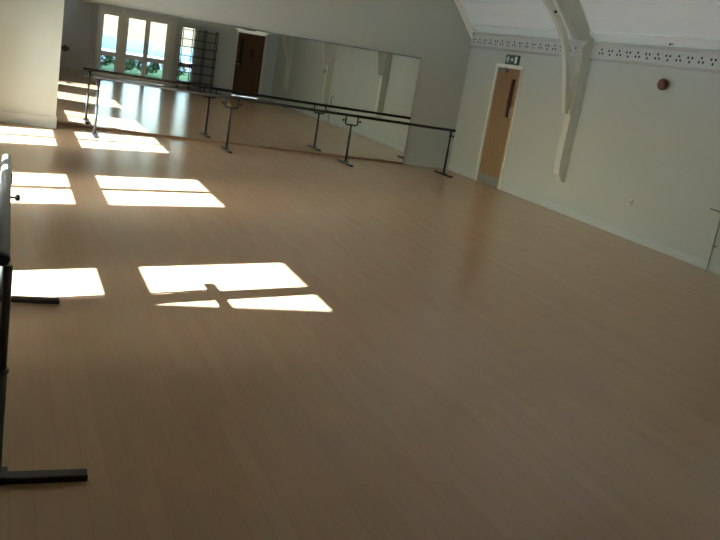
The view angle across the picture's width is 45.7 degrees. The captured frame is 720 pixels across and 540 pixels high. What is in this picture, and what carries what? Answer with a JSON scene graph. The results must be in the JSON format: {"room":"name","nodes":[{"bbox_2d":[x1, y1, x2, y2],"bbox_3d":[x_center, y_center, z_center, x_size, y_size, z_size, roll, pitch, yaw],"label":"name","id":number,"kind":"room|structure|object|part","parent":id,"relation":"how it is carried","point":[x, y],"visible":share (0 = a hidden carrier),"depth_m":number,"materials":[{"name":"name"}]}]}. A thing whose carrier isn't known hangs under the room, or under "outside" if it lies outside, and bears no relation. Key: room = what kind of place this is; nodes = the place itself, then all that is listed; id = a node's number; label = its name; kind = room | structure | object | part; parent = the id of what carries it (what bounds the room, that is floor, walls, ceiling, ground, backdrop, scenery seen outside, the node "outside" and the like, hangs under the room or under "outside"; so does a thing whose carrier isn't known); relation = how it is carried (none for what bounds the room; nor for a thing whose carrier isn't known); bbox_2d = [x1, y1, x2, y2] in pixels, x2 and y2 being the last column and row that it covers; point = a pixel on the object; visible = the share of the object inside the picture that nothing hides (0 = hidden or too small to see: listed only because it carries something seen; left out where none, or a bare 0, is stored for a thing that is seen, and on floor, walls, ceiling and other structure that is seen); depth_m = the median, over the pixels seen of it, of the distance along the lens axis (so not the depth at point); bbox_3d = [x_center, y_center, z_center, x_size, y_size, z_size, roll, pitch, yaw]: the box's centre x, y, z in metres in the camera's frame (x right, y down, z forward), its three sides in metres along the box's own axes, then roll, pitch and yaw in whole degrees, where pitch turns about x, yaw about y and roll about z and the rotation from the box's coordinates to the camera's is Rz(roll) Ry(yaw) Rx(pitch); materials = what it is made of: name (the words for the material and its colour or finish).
{"room":"exercise studio","nodes":[
{"label":"exercise studio","id":0,"kind":"room"},
{"bbox_2d":[0,0,64,116],"bbox_3d":[-5.149,-4.716,12.624,1.540,5.000,0.520,3,15,-23],"label":"wall pier","id":1,"kind":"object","parent":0,"point":[30,30],"visible":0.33,"depth_m":12.87,"materials":[{"name":"beige paint"}]},
{"bbox_2d":[0,111,56,127],"bbox_3d":[-5.519,-2.397,13.186,1.558,0.170,0.518,3,15,-23],"label":"baseboard","id":2,"kind":"object","parent":1,"relation":"attached to","point":[5,117],"visible":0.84,"depth_m":13.10,"materials":[{"name":"paint"}]},
{"bbox_2d":[87,0,470,163],"bbox_3d":[-1.829,-5.391,14.201,8.960,6.600,0.250,3,15,-23],"label":"wall","id":3,"kind":"structure","parent":0,"point":[435,32],"depth_m":15.38,"materials":[{"name":"beige paint"}]},
{"bbox_2d":[56,0,420,163],"bbox_3d":[-1.895,-3.129,14.738,6.230,1.982,0.019,3,15,-23],"label":"wall mirror","id":4,"kind":"object","parent":3,"relation":"attached to","point":[99,39],"visible":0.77,"depth_m":14.58,"materials":[{"name":"clear mirror"}]},
{"bbox_2d":[404,158,448,168],"bbox_3d":[1.275,-2.036,16.381,0.940,0.120,0.018,3,15,-23],"label":"baseboard","id":5,"kind":"structure","parent":3,"relation":"attached to","point":[414,162],"depth_m":16.36,"materials":[{"name":"beige paint"}]},
{"bbox_2d":[455,0,474,38],"bbox_3d":[1.583,-5.300,15.444,1.550,2.080,0.070,3,15,-23],"label":"trim","id":6,"kind":"structure","parent":3,"relation":"attached to","point":[459,4],"depth_m":15.77,"materials":[{"name":"white paint"}]},
{"bbox_2d":[0,122,719,539],"bbox_3d":[0.554,0.030,8.099,9.180,0.120,15.970,3,15,-23],"label":"floor","id":7,"kind":"structure","parent":0,"point":[245,343],"depth_m":5.37,"materials":[{"name":"brown wood"}]},
{"bbox_2d":[0,154,87,484],"bbox_3d":[-1.778,0.045,4.266,0.690,0.932,2.455,3,15,-23],"label":"ballet barre","id":8,"kind":"object","parent":7,"relation":"on","point":[7,477],"visible":1,"depth_m":3.35,"materials":[{"name":"grey paint"}]},
{"bbox_3d":[-1.734,-0.364,4.172,0.052,0.085,2.426,3,15,-23],"label":"handrail","id":9,"kind":"part","parent":8,"relation":"part of","materials":[{"name":"grey metal"}]},
{"bbox_3d":[-2.171,-0.225,5.222,0.052,0.832,0.052,3,15,-23],"label":"post","id":10,"kind":"part","parent":8,"relation":"part of","materials":[{"name":"metal"}]},
{"bbox_3d":[-1.352,0.394,3.220,0.052,0.860,0.052,3,15,-23],"label":"post","id":11,"kind":"part","parent":8,"relation":"part of","materials":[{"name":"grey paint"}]},
{"bbox_3d":[-2.101,-0.440,5.182,0.073,0.040,0.040,3,15,-23],"label":"knob","id":12,"kind":"part","parent":8,"relation":"part of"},
{"bbox_2d":[91,75,455,177],"bbox_3d":[-1.232,-2.345,14.289,6.324,0.908,0.620,3,15,-23],"label":"ballet barre","id":13,"kind":"object","parent":7,"relation":"on","point":[99,78],"visible":1,"depth_m":13.98,"materials":[{"name":"black metal"}]},
{"bbox_3d":[-4.035,-2.499,13.095,0.052,0.842,0.052,3,15,-23],"label":"post","id":14,"kind":"part","parent":13,"relation":"part of","materials":[{"name":"black metal"}]},
{"bbox_3d":[-2.138,-2.306,13.931,0.052,0.679,0.052,3,15,-23],"label":"post","id":15,"kind":"part","parent":13,"relation":"part of","materials":[{"name":"black metal"}]},
{"bbox_3d":[-1.170,-2.721,14.196,6.300,0.118,0.048,3,15,-23],"label":"handrail","id":16,"kind":"part","parent":13,"relation":"part of","materials":[{"name":"black metal"}]},
{"bbox_3d":[-0.203,-2.179,14.762,0.052,0.655,0.052,3,15,-23],"label":"post","id":17,"kind":"part","parent":13,"relation":"part of","materials":[{"name":"black metal"}]},
{"bbox_3d":[1.587,-2.129,15.510,0.052,0.773,0.052,3,15,-23],"label":"post","id":18,"kind":"part","parent":13,"relation":"part of","materials":[{"name":"black metal"}]},
{"bbox_2d":[449,47,719,265],"bbox_3d":[4.378,-1.474,10.678,0.300,2.750,13.320,3,15,-23],"label":"wall","id":19,"kind":"structure","parent":0,"point":[634,139],"depth_m":12.00,"materials":[{"name":"beige paint"}]},
{"bbox_2d":[474,63,523,189],"bbox_3d":[2.460,-2.527,14.992,0.188,2.100,0.880,3,15,-23],"label":"door","id":20,"kind":"structure","parent":19,"relation":"in","point":[506,85],"depth_m":14.99,"materials":[{"name":"brown wood"}]},
{"bbox_3d":[2.286,-1.607,15.216,0.004,0.145,0.726,3,15,-23],"label":"kick plate","id":21,"kind":"part","parent":20,"relation":"part of","materials":[{"name":"grey metal"}]},
{"bbox_3d":[2.608,-2.949,14.710,0.015,0.650,0.140,3,15,-23],"label":"vision panel","id":22,"kind":"part","parent":20,"relation":"part of","materials":[{"name":"clear glass"}]},
{"bbox_2d":[505,54,520,64],"bbox_3d":[2.619,-3.608,14.664,0.034,0.160,0.420,3,15,-23],"label":"exit sign","id":23,"kind":"object","parent":19,"relation":"attached to","point":[510,59],"visible":1,"depth_m":14.63,"materials":[{"name":"green plastic"}]},
{"bbox_2d":[542,0,593,182],"bbox_3d":[-0.457,-4.343,10.821,8.780,5.720,0.190,3,15,-23],"label":"roof truss","id":24,"kind":"object","parent":19,"relation":"attached to","point":[572,12],"visible":1,"depth_m":12.71,"materials":[{"name":"white paint"}]},
{"bbox_3d":[3.194,-2.381,12.935,0.200,2.115,0.150,3,15,-23],"label":"post","id":25,"kind":"part","parent":24,"relation":"part of","materials":[{"name":"white paint"}]},
{"bbox_2d":[448,164,719,274],"bbox_3d":[4.039,-0.201,10.886,0.018,0.105,12.820,3,15,-23],"label":"baseboard","id":26,"kind":"structure","parent":19,"relation":"attached to","point":[672,252],"depth_m":12.10,"materials":[{"name":"paint"}]},
{"bbox_2d":[469,33,719,72],"bbox_3d":[4.403,-2.506,10.304,0.060,0.265,12.820,3,15,-23],"label":"crown molding","id":27,"kind":"structure","parent":19,"relation":"attached to","point":[705,60],"depth_m":12.10,"materials":[{"name":"paint"}]},
{"bbox_2d":[470,25,719,46],"bbox_3d":[4.394,-2.712,10.191,0.093,0.103,12.740,3,15,-23],"label":"trim","id":28,"kind":"structure","parent":19,"relation":"attached to","point":[703,41],"depth_m":11.93,"materials":[{"name":"white"}]},
{"bbox_2d":[627,198,632,205],"bbox_3d":[3.715,-0.937,11.748,0.017,0.090,0.090,3,15,-23],"label":"wall socket","id":29,"kind":"object","parent":19,"relation":"attached to","point":[630,201],"visible":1,"depth_m":11.73,"materials":[{"name":"paint"}]},
{"bbox_2d":[657,78,668,90],"bbox_3d":[3.981,-2.437,11.223,0.105,0.156,0.156,3,15,-23],"label":"fire alarm","id":30,"kind":"object","parent":19,"relation":"attached to","point":[663,84],"visible":1,"depth_m":11.18,"materials":[{"name":"red plastic"}]},
{"bbox_2d":[706,208,719,270],"bbox_3d":[4.248,-0.370,10.371,0.057,0.740,0.212,3,15,-23],"label":"pipe","id":31,"kind":"object","parent":19,"relation":"attached to","point":[713,246],"visible":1,"depth_m":10.29,"materials":[{"name":"grey metal"}]},
{"bbox_2d":[461,0,719,49],"bbox_3d":[0.715,-4.641,8.121,9.039,3.770,13.420,3,15,-23],"label":"ceiling","id":32,"kind":"structure","parent":0,"point":[692,18],"depth_m":11.73,"materials":[{"name":"white paint"}]}
]}

